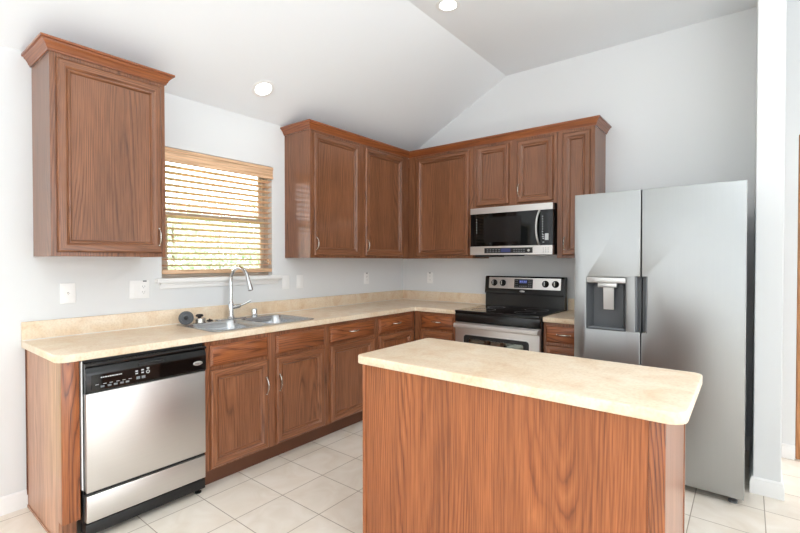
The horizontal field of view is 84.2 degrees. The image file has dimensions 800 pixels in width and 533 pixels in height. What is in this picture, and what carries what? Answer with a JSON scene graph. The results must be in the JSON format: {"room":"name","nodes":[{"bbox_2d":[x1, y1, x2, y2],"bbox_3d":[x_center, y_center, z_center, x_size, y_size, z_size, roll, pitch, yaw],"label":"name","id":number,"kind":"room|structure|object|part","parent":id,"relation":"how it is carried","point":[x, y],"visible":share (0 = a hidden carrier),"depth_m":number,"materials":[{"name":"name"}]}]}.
{"room":"kitchen","nodes":[
{"label":"kitchen","id":0,"kind":"room"},
{"bbox_2d":[0,45,402,496],"bbox_3d":[-2.293,0.078,2.205,0.120,2.485,7.620,1,1,38],"label":"wall","id":1,"kind":"structure","parent":0,"point":[29,284],"depth_m":2.69,"materials":[{"name":"white paint"}]},
{"bbox_2d":[0,489,27,515],"bbox_3d":[-2.099,1.271,2.359,0.014,0.095,0.177,1,1,38],"label":"baseboard","id":2,"kind":"structure","parent":1,"relation":"attached to","point":[10,503],"depth_m":2.38,"materials":[{"name":"white paint"}]},
{"bbox_2d":[60,283,75,303],"bbox_3d":[-1.925,0.156,2.566,0.013,0.117,0.074,1,1,38],"label":"cable jack plate","id":3,"kind":"object","parent":1,"relation":"attached to","point":[67,290],"visible":1,"depth_m":2.56,"materials":[{"name":"white plastic"}]},
{"bbox_2d":[21,32,174,256],"bbox_3d":[-1.703,-0.605,2.540,0.380,1.098,0.648,1,1,38],"label":"upper cabinet","id":4,"kind":"object","parent":1,"relation":"attached to","point":[98,117],"visible":1,"depth_m":2.39,"materials":[{"name":"brown wood"}]},
{"bbox_3d":[-1.706,-1.123,2.536,0.371,0.060,0.648,1,1,38],"label":"crown molding","id":5,"kind":"part","parent":4,"relation":"part of","materials":[{"name":"brown wood"}]},
{"bbox_3d":[-1.585,-0.572,2.448,0.022,0.991,0.510,1,1,38],"label":"door","id":6,"kind":"part","parent":4,"relation":"part of","materials":[{"name":"brown wood"}]},
{"bbox_3d":[-1.421,-0.175,2.623,0.033,0.113,0.013,1,1,38],"label":"handle","id":7,"kind":"part","parent":4,"relation":"part of","materials":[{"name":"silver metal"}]},
{"bbox_2d":[129,280,148,298],"bbox_3d":[-1.688,0.149,2.869,0.009,0.117,0.118,1,1,38],"label":"outlet plate","id":8,"kind":"object","parent":1,"relation":"attached to","point":[138,289],"visible":1,"depth_m":2.87,"materials":[{"name":"white plastic"}]},
{"bbox_2d":[133,284,138,294],"bbox_3d":[-1.701,0.149,2.850,0.002,0.066,0.033,1,1,38],"label":"rocker switch","id":9,"kind":"object","parent":8,"relation":"attached to","point":[135,286],"depth_m":2.85,"materials":[{"name":"white plastic"}]},
{"bbox_2d":[141,284,145,293],"bbox_3d":[-1.673,0.149,2.886,0.002,0.066,0.033,1,1,38],"label":"receptacle","id":10,"kind":"object","parent":8,"relation":"attached to","point":[143,286],"depth_m":2.89,"materials":[{"name":"white plastic"}]},
{"bbox_2d":[21,290,402,340],"bbox_3d":[-1.010,0.336,3.723,0.019,0.102,3.370,1,1,38],"label":"backsplash","id":11,"kind":"structure","parent":1,"relation":"attached to","point":[90,324],"depth_m":2.99,"materials":[{"name":"beige laminate"}]},
{"bbox_2d":[162,174,267,277],"bbox_3d":[-1.397,-0.365,3.371,0.060,0.908,0.878,1,1,38],"label":"window","id":12,"kind":"structure","parent":1,"relation":"in","point":[164,262],"depth_m":3.51,"materials":[{"name":"beige"}]},
{"bbox_3d":[-1.409,-0.567,3.378,0.024,0.442,0.816,1,1,38],"label":"sash","id":13,"kind":"part","parent":12,"relation":"part of","materials":[{"name":"beige"}]},
{"bbox_3d":[-1.389,-0.163,3.368,0.024,0.442,0.816,1,1,38],"label":"sash","id":14,"kind":"part","parent":12,"relation":"part of","materials":[{"name":"beige"}]},
{"bbox_2d":[162,147,272,273],"bbox_3d":[-1.338,-0.382,3.329,0.077,0.860,0.878,1,1,38],"label":"window blind","id":15,"kind":"object","parent":12,"relation":"attached to","point":[172,155],"visible":0.81,"depth_m":3.28,"materials":[{"name":"brown wood"}]},
{"bbox_3d":[-1.549,-0.470,3.012,0.002,0.500,0.002,0,1,8],"label":"pull cord","id":16,"kind":"part","parent":15,"relation":"part of","materials":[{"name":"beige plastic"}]},
{"bbox_3d":[-1.540,-0.370,3.051,0.002,0.820,0.002,0,1,-22],"label":"ladder cord","id":17,"kind":"part","parent":15,"relation":"part of","materials":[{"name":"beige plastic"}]},
{"bbox_3d":[-1.350,0.033,3.339,0.050,0.030,0.872,1,1,38],"label":"rail","id":18,"kind":"part","parent":15,"relation":"part of","materials":[{"name":"brown wood"}]},
{"bbox_2d":[155,275,282,288],"bbox_3d":[-1.325,0.111,3.340,0.090,0.070,1.000,1,1,38],"label":"trim","id":19,"kind":"structure","parent":1,"relation":"attached to","point":[184,282],"depth_m":3.23,"materials":[{"name":"white paint"}]},
{"bbox_2d":[282,275,288,288],"bbox_3d":[-0.975,0.134,3.777,0.008,0.117,0.074,1,1,38],"label":"switch plate","id":20,"kind":"object","parent":1,"relation":"attached to","point":[285,281],"visible":0.87,"depth_m":3.77,"materials":[{"name":"white plastic"}]},
{"bbox_2d":[284,278,287,285],"bbox_3d":[-0.972,0.134,3.776,0.002,0.066,0.033,1,1,38],"label":"rocker switch","id":21,"kind":"object","parent":20,"relation":"attached to","point":[285,279],"depth_m":3.77,"materials":[{"name":"white plastic"}]},
{"bbox_2d":[297,275,303,287],"bbox_3d":[-0.879,0.132,3.898,0.008,0.117,0.074,1,1,38],"label":"switch plate","id":22,"kind":"object","parent":1,"relation":"attached to","point":[300,278],"visible":1,"depth_m":3.90,"materials":[{"name":"white plastic"}]},
{"bbox_2d":[285,129,408,258],"bbox_3d":[-0.323,-0.605,4.293,0.380,1.053,1.646,1,1,38],"label":"upper cabinet","id":23,"kind":"object","parent":1,"relation":"attached to","point":[344,198],"visible":1,"depth_m":3.83,"materials":[{"name":"brown wood"}]},
{"bbox_3d":[-0.531,-0.590,3.787,0.022,0.991,0.532,1,1,38],"label":"door","id":24,"kind":"part","parent":23,"relation":"part of","materials":[{"name":"brown wood"}]},
{"bbox_3d":[-0.144,-0.596,4.278,0.022,0.991,0.563,1,1,38],"label":"door","id":25,"kind":"part","parent":23,"relation":"part of","materials":[{"name":"brown wood"}]},
{"bbox_2d":[280,115,611,157],"bbox_3d":[0.391,-1.143,4.011,2.771,0.060,1.127,0,1,2],"label":"crown molding","id":26,"kind":"structure","parent":23,"relation":"attached to","point":[602,124],"depth_m":3.81,"materials":[{"name":"brown wood"}]},
{"bbox_2d":[364,273,368,283],"bbox_3d":[-0.345,0.122,4.576,0.009,0.117,0.074,1,1,38],"label":"outlet plate","id":27,"kind":"object","parent":1,"relation":"attached to","point":[366,275],"visible":1,"depth_m":4.57,"materials":[{"name":"white plastic"}]},
{"bbox_2d":[0,0,756,150],"bbox_3d":[1.347,-1.497,1.458,6.740,0.807,11.220,1,1,38],"label":"ceiling","id":28,"kind":"structure","parent":0,"point":[396,73],"depth_m":3.17,"materials":[{"name":"white paint"}]},
{"bbox_2d":[252,80,274,96],"bbox_3d":[-1.012,-1.316,3.279,0.153,0.080,0.172,1,1,43],"label":"ceiling light","id":29,"kind":"object","parent":28,"relation":"attached to","point":[263,88],"visible":1,"depth_m":3.27,"materials":[{"name":"white paint"}]},
{"bbox_2d":[436,0,459,11],"bbox_3d":[0.334,-1.818,3.081,0.172,0.005,0.172,1,1,38],"label":"recessed light","id":30,"kind":"object","parent":28,"relation":"in","point":[441,5],"visible":1,"depth_m":3.08,"materials":[{"name":"white paint"}]},
{"bbox_2d":[0,420,799,532],"bbox_3d":[1.347,1.380,1.496,6.740,0.100,11.220,1,1,38],"label":"floor","id":31,"kind":"structure","parent":0,"point":[316,486],"depth_m":2.45,"materials":[{"name":"beige tile"}]},
{"bbox_2d":[25,349,80,532],"bbox_3d":[-1.787,0.882,2.265,0.609,0.874,0.076,1,1,38],"label":"cabinet end panel","id":32,"kind":"object","parent":31,"relation":"on","point":[51,389],"visible":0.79,"depth_m":2.13,"materials":[{"name":"brown wood"}]},
{"bbox_3d":[-1.812,0.882,2.251,0.587,0.874,0.014,1,1,38],"label":"panel","id":33,"kind":"part","parent":32,"relation":"part of","materials":[{"name":"brown wood"}]},
{"bbox_2d":[79,343,205,532],"bbox_3d":[-1.547,0.882,2.517,0.621,0.868,0.602,1,1,38],"label":"dishwasher","id":34,"kind":"object","parent":31,"relation":"on","point":[143,441],"visible":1,"depth_m":2.29,"materials":[{"name":"silver metal"}]},
{"bbox_3d":[-1.322,0.532,2.339,0.048,0.142,0.592,1,1,38],"label":"control panel","id":35,"kind":"part","parent":34,"relation":"part of","materials":[{"name":"black plastic"}]},
{"bbox_3d":[-1.324,0.843,2.345,0.042,0.475,0.588,1,1,38],"label":"door panel","id":36,"kind":"part","parent":34,"relation":"part of","materials":[{"name":"silver metal"}]},
{"bbox_3d":[-1.325,1.162,2.350,0.038,0.130,0.588,1,1,38],"label":"access panel","id":37,"kind":"part","parent":34,"relation":"part of","materials":[{"name":"silver metal"}]},
{"bbox_2d":[202,324,326,484],"bbox_3d":[-1.068,0.871,3.140,0.660,0.874,0.951,1,1,38],"label":"base cabinet","id":38,"kind":"object","parent":31,"relation":"on","point":[266,393],"visible":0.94,"depth_m":2.89,"materials":[{"name":"brown wood"}]},
{"bbox_3d":[-0.994,0.528,2.762,0.020,0.126,0.400,1,1,38],"label":"drawer","id":39,"kind":"part","parent":38,"relation":"part of","materials":[{"name":"brown wood"}]},
{"bbox_3d":[-0.993,0.904,2.766,0.022,0.582,0.400,1,1,38],"label":"door","id":40,"kind":"part","parent":38,"relation":"part of","materials":[{"name":"brown wood"}]},
{"bbox_2d":[21,290,485,362],"bbox_3d":[-0.587,0.359,3.402,1.082,0.140,3.390,1,1,38],"label":"countertop","id":41,"kind":"structure","parent":38,"relation":"on","point":[66,340],"depth_m":2.85,"materials":[{"name":"beige laminate"}]},
{"bbox_2d":[215,266,252,320],"bbox_3d":[-1.160,0.192,3.227,0.266,0.392,0.274,1,1,38],"label":"faucet","id":42,"kind":"object","parent":41,"relation":"on","point":[231,306],"visible":1,"depth_m":3.26,"materials":[{"name":"silver metal"}]},
{"bbox_3d":[-1.253,0.385,3.281,0.056,0.006,0.240,1,1,38],"label":"deck plate","id":43,"kind":"part","parent":42,"relation":"part of","materials":[{"name":"silver metal"}]},
{"bbox_3d":[-1.174,0.127,3.227,0.212,0.262,0.025,0,1,32],"label":"spout","id":44,"kind":"part","parent":42,"relation":"part of","materials":[{"name":"silver metal"}]},
{"bbox_3d":[-1.193,0.285,3.339,0.141,0.064,0.032,-1,1,-43],"label":"handle","id":45,"kind":"part","parent":42,"relation":"part of","materials":[{"name":"silver metal"}]},
{"bbox_2d":[177,308,313,331],"bbox_3d":[-1.077,0.447,3.150,0.526,0.234,0.800,1,1,38],"label":"sink","id":46,"kind":"object","parent":41,"relation":"in","point":[265,319],"depth_m":3.19,"materials":[{"name":"silver metal"}]},
{"bbox_2d":[178,311,193,324],"bbox_3d":[-1.438,0.345,2.976,0.094,0.090,0.065,0,1,-26],"label":"strainer","id":47,"kind":"object","parent":46,"relation":"on","point":[186,317],"visible":1,"depth_m":2.96,"materials":[{"name":"grey metal"}]},
{"bbox_2d":[192,314,206,322],"bbox_3d":[-1.394,0.361,3.077,0.090,0.059,0.090,1,1,38],"label":"stopper","id":48,"kind":"object","parent":46,"relation":"on","point":[199,319],"visible":0.99,"depth_m":3.05,"materials":[{"name":"silver metal"}]},
{"bbox_2d":[192,317,206,322],"bbox_3d":[-1.394,0.373,3.077,0.090,0.034,0.090,1,1,38],"label":"strainer","id":49,"kind":"object","parent":48,"relation":"attached to","point":[198,319],"depth_m":3.05,"materials":[{"name":"silver metal"}]},
{"bbox_3d":[-1.169,0.480,2.975,0.402,0.173,0.358,1,1,38],"label":"bowl","id":50,"kind":"part","parent":46,"relation":"part of","materials":[{"name":"silver metal"}]},
{"bbox_3d":[-1.133,0.356,3.441,0.056,0.059,0.056,1,1,38],"label":"air gap cap","id":51,"kind":"part","parent":46,"relation":"part of","materials":[{"name":"silver metal"}]},
{"bbox_3d":[-0.929,0.476,3.280,0.402,0.173,0.358,1,1,38],"label":"bowl","id":52,"kind":"part","parent":46,"relation":"part of","materials":[{"name":"silver metal"}]},
{"bbox_3d":[-0.864,0.782,2.892,0.033,0.123,0.013,1,1,38],"label":"handle","id":53,"kind":"part","parent":38,"relation":"part of","materials":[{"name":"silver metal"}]},
{"bbox_3d":[-0.799,0.781,2.974,0.033,0.123,0.013,1,1,38],"label":"handle","id":54,"kind":"part","parent":38,"relation":"part of","materials":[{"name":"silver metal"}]},
{"bbox_3d":[-0.698,0.523,3.138,0.020,0.126,0.430,1,1,38],"label":"drawer","id":55,"kind":"part","parent":38,"relation":"part of","materials":[{"name":"brown wood"}]},
{"bbox_3d":[-0.697,0.899,3.143,0.022,0.582,0.430,1,1,38],"label":"door","id":56,"kind":"part","parent":38,"relation":"part of","materials":[{"name":"brown wood"}]},
{"bbox_2d":[322,317,375,436],"bbox_3d":[-0.599,0.863,3.735,0.660,0.874,0.560,1,1,38],"label":"base cabinet","id":57,"kind":"object","parent":31,"relation":"on","point":[345,340],"visible":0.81,"depth_m":3.50,"materials":[{"name":"brown wood"}]},
{"bbox_3d":[-0.373,0.518,3.550,0.020,0.126,0.498,1,1,38],"label":"drawer","id":58,"kind":"part","parent":57,"relation":"part of","materials":[{"name":"brown wood"}]},
{"bbox_3d":[-0.373,0.894,3.555,0.022,0.582,0.498,1,1,38],"label":"door","id":59,"kind":"part","parent":57,"relation":"part of","materials":[{"name":"brown wood"}]},
{"bbox_2d":[376,311,413,349],"bbox_3d":[-0.254,0.857,4.174,0.660,0.874,0.554,1,1,38],"label":"base cabinet","id":60,"kind":"object","parent":31,"relation":"on","point":[392,329],"visible":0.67,"depth_m":3.96,"materials":[{"name":"brown wood"}]},
{"bbox_3d":[-0.032,0.512,3.985,0.020,0.126,0.472,1,1,38],"label":"drawer","id":61,"kind":"part","parent":60,"relation":"part of","materials":[{"name":"brown wood"}]},
{"bbox_3d":[-0.031,0.888,3.989,0.022,0.582,0.472,1,1,38],"label":"door","id":62,"kind":"part","parent":60,"relation":"part of","materials":[{"name":"brown wood"}]},
{"bbox_2d":[415,311,455,340],"bbox_3d":[0.497,0.855,4.294,0.467,0.874,0.660,1,1,38],"label":"base cabinet","id":63,"kind":"object","parent":31,"relation":"on","point":[427,324],"visible":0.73,"depth_m":4.06,"materials":[{"name":"brown wood"}]},
{"bbox_3d":[0.335,0.511,4.049,0.350,0.126,0.020,1,1,38],"label":"drawer","id":64,"kind":"part","parent":63,"relation":"part of","materials":[{"name":"brown wood"}]},
{"bbox_3d":[0.334,0.887,4.054,0.350,0.582,0.022,1,1,38],"label":"door","id":65,"kind":"part","parent":63,"relation":"part of","materials":[{"name":"brown wood"}]},
{"bbox_2d":[453,276,566,352],"bbox_3d":[0.965,0.697,3.876,0.762,1.202,0.678,1,1,38],"label":"range","id":66,"kind":"object","parent":31,"relation":"on","point":[512,315],"visible":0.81,"depth_m":3.81,"materials":[{"name":"black"}]},
{"bbox_3d":[0.768,0.511,3.623,0.748,0.042,0.040,1,1,38],"label":"door handle","id":67,"kind":"part","parent":66,"relation":"part of","materials":[{"name":"silver metal"}]},
{"bbox_3d":[0.779,0.776,3.641,0.600,0.392,0.003,1,1,38],"label":"window trim","id":68,"kind":"part","parent":66,"relation":"part of","materials":[{"name":"black metal"}]},
{"bbox_3d":[0.790,0.775,3.655,0.754,0.583,0.032,1,1,38],"label":"oven door","id":69,"kind":"part","parent":66,"relation":"part of","materials":[{"name":"silver metal"}]},
{"bbox_2d":[455,305,563,318],"bbox_3d":[0.948,0.389,3.851,0.762,0.022,0.572,1,1,38],"label":"cooktop","id":70,"kind":"object","parent":66,"relation":"in","point":[483,311],"depth_m":3.78,"materials":[{"name":"black glass"}]},
{"bbox_3d":[1.135,0.157,4.075,0.688,0.103,0.014,1,1,38],"label":"control panel","id":71,"kind":"part","parent":66,"relation":"part of","materials":[{"name":"silver metal"}]},
{"bbox_3d":[1.289,0.158,3.933,0.061,0.062,0.036,1,1,38],"label":"knob","id":72,"kind":"part","parent":66,"relation":"part of","materials":[{"name":"black plastic"}]},
{"bbox_3d":[1.359,0.158,3.878,0.061,0.062,0.036,1,1,38],"label":"knob","id":73,"kind":"part","parent":66,"relation":"part of","materials":[{"name":"black plastic"}]},
{"bbox_2d":[363,364,684,532],"bbox_3d":[0.470,0.887,1.898,1.220,0.874,0.538,1,1,38],"label":"kitchen island","id":74,"kind":"object","parent":31,"relation":"on","point":[440,456],"visible":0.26,"depth_m":1.63,"materials":[{"name":"brown wood"}]},
{"bbox_2d":[358,338,701,424],"bbox_3d":[0.484,0.430,1.880,1.291,0.038,0.592,1,1,38],"label":"island countertop","id":75,"kind":"structure","parent":74,"relation":"on","point":[660,395],"depth_m":1.69,"materials":[{"name":"beige laminate"}]},
{"bbox_3d":[0.942,0.892,1.529,0.015,0.874,0.496,1,1,38],"label":"panel","id":76,"kind":"part","parent":74,"relation":"part of","materials":[{"name":"brown wood"}]},
{"bbox_3d":[0.630,0.832,2.101,1.220,0.770,0.020,1,1,38],"label":"frame","id":77,"kind":"part","parent":74,"relation":"part of","materials":[{"name":"brown wood"}]},
{"bbox_2d":[544,322,573,356],"bbox_3d":[1.420,0.865,3.567,0.329,0.874,0.660,1,1,38],"label":"base cabinet","id":78,"kind":"object","parent":31,"relation":"on","point":[558,337],"visible":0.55,"depth_m":3.36,"materials":[{"name":"brown wood"}]},
{"bbox_2d":[543,298,573,323],"bbox_3d":[1.428,0.357,3.571,0.328,0.140,0.633,1,1,38],"label":"countertop","id":79,"kind":"structure","parent":78,"relation":"on","point":[565,317],"depth_m":3.45,"materials":[{"name":"beige stone"}]},
{"bbox_3d":[1.238,0.521,3.338,0.278,0.126,0.020,1,1,38],"label":"drawer","id":80,"kind":"part","parent":78,"relation":"part of","materials":[{"name":"brown wood"}]},
{"bbox_3d":[1.238,0.897,3.342,0.278,0.582,0.022,1,1,38],"label":"door","id":81,"kind":"part","parent":78,"relation":"part of","materials":[{"name":"brown wood"}]},
{"bbox_2d":[574,180,747,503],"bbox_3d":[1.770,0.418,2.985,0.905,1.784,0.802,1,1,39],"label":"refrigerator","id":82,"kind":"object","parent":31,"relation":"on","point":[661,273],"visible":0.88,"depth_m":2.57,"materials":[{"name":"grey metal"}]},
{"bbox_3d":[1.344,0.397,2.868,0.395,1.740,0.078,1,1,39],"label":"freezer door","id":83,"kind":"part","parent":82,"relation":"part of","materials":[{"name":"silver metal"}]},
{"bbox_3d":[1.696,0.401,2.579,0.504,1.740,0.078,1,1,39],"label":"fridge door","id":84,"kind":"part","parent":82,"relation":"part of","materials":[{"name":"silver metal"}]},
{"bbox_2d":[403,0,799,444],"bbox_3d":[1.396,-0.269,4.070,3.366,3.130,0.120,1,1,38],"label":"wall","id":85,"kind":"structure","parent":0,"point":[679,105],"depth_m":3.44,"materials":[{"name":"white paint"}]},
{"bbox_2d":[427,272,432,282],"bbox_3d":[0.327,0.124,4.833,0.074,0.117,0.009,1,1,38],"label":"outlet plate","id":86,"kind":"object","parent":85,"relation":"attached to","point":[429,275],"visible":1,"depth_m":4.83,"materials":[{"name":"white plastic"}]},
{"bbox_2d":[403,290,485,303],"bbox_3d":[0.456,0.322,4.727,1.082,0.102,0.019,1,1,38],"label":"backsplash","id":87,"kind":"structure","parent":85,"relation":"attached to","point":[407,294],"depth_m":4.69,"materials":[{"name":"beige laminate"}]},
{"bbox_2d":[409,147,488,258],"bbox_3d":[0.482,-0.608,4.483,0.750,1.053,0.350,1,1,38],"label":"upper cabinet","id":88,"kind":"object","parent":85,"relation":"attached to","point":[440,184],"visible":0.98,"depth_m":4.34,"materials":[{"name":"brown wood"}]},
{"bbox_3d":[0.409,-0.597,4.332,0.604,0.991,0.022,1,1,38],"label":"door","id":89,"kind":"part","parent":88,"relation":"part of","materials":[{"name":"brown wood"}]},
{"bbox_2d":[473,132,557,208],"bbox_3d":[1.075,-0.830,3.994,0.776,0.597,0.380,1,1,38],"label":"upper cabinet","id":90,"kind":"object","parent":85,"relation":"attached to","point":[521,171],"visible":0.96,"depth_m":3.85,"materials":[{"name":"brown wood"}]},
{"bbox_3d":[0.834,-0.821,3.994,0.318,0.535,0.022,1,1,38],"label":"door","id":91,"kind":"part","parent":90,"relation":"part of","materials":[{"name":"brown wood"}]},
{"bbox_2d":[470,202,556,256],"bbox_3d":[1.054,-0.308,3.978,0.758,0.441,0.427,1,1,38],"label":"microwave","id":92,"kind":"object","parent":90,"relation":"attached to","point":[526,229],"visible":0.98,"depth_m":3.80,"materials":[{"name":"silver"}]},
{"bbox_3d":[0.958,-0.326,3.855,0.758,0.294,0.048,1,1,38],"label":"door","id":93,"kind":"part","parent":92,"relation":"part of","materials":[{"name":"black glass"}]},
{"bbox_3d":[1.141,-0.324,3.665,0.051,0.292,0.019,0,1,-21],"label":"handle","id":94,"kind":"part","parent":92,"relation":"part of","materials":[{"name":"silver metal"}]},
{"bbox_3d":[1.141,-0.817,3.752,0.313,0.535,0.022,1,1,38],"label":"door","id":95,"kind":"part","parent":90,"relation":"part of","materials":[{"name":"brown wood"}]},
{"bbox_2d":[568,298,573,309],"bbox_3d":[1.618,0.335,3.812,0.328,0.102,0.019,1,1,38],"label":"backsplash","id":96,"kind":"structure","parent":85,"relation":"attached to","point":[570,301],"depth_m":3.89,"materials":[{"name":"beige stone"}]},
{"bbox_2d":[557,125,605,257],"bbox_3d":[1.497,-0.597,3.666,0.292,1.053,0.380,1,1,38],"label":"upper cabinet","id":97,"kind":"object","parent":85,"relation":"attached to","point":[581,169],"visible":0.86,"depth_m":3.57,"materials":[{"name":"brown wood"}]},
{"bbox_3d":[1.410,-0.587,3.544,0.215,0.991,0.022,1,1,38],"label":"door","id":98,"kind":"part","parent":97,"relation":"part of","materials":[{"name":"brown wood"}]},
{"bbox_2d":[752,0,786,481],"bbox_3d":[2.328,-0.252,2.802,0.125,3.130,0.720,1,1,38],"label":"wall","id":99,"kind":"structure","parent":0,"point":[771,14],"depth_m":2.52,"materials":[{"name":"white paint"}]},
{"bbox_2d":[745,436,794,500],"bbox_3d":[2.345,1.265,2.799,0.276,0.095,0.734,1,1,38],"label":"baseboard","id":100,"kind":"structure","parent":99,"relation":"attached to","point":[760,486],"depth_m":2.56,"materials":[{"name":"white paint"}]},
{"bbox_2d":[799,79,799,134],"bbox_3d":[3.378,-0.233,1.334,3.134,3.130,1.970,1,1,38],"label":"wall","id":101,"kind":"structure","parent":0,"point":[799,79],"depth_m":2.97,"materials":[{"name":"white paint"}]},
{"bbox_2d":[795,135,799,459],"bbox_3d":[3.022,0.206,3.312,0.132,2.196,0.910,1,1,38],"label":"door","id":102,"kind":"structure","parent":101,"relation":"in","point":[797,418],"depth_m":3.00,"materials":[{"name":"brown wood"}]},
{"label":"outside","id":103,"kind":"structure","parent":0,"visible":0},
{"bbox_3d":[-15.733,1.369,17.495,39.870,0.200,60.000,1,1,38],"label":"lawn","id":104,"kind":"structure","parent":103,"visible":0},
{"bbox_2d":[166,200,226,269],"bbox_3d":[-5.094,-0.058,9.870,2.352,2.864,2.391,1,1,38],"label":"tree","id":105,"kind":"object","parent":104,"relation":"on","point":[199,256],"visible":0.34,"depth_m":9.71,"materials":[{"name":"green plant"}]},
{"bbox_2d":[168,198,258,268],"bbox_3d":[-5.118,-0.306,12.426,2.705,3.294,2.750,-1,1,-36],"label":"tree","id":106,"kind":"object","parent":104,"relation":"on","point":[226,200],"visible":0.27,"depth_m":12.14,"materials":[{"name":"green plant"}]},
{"bbox_2d":[226,202,258,267],"bbox_3d":[-4.750,-0.567,15.952,3.058,3.724,3.108,0,1,-5],"label":"tree","id":107,"kind":"object","parent":104,"relation":"on","point":[248,203],"visible":0.1,"depth_m":15.26,"materials":[{"name":"green plant"}]}
]}

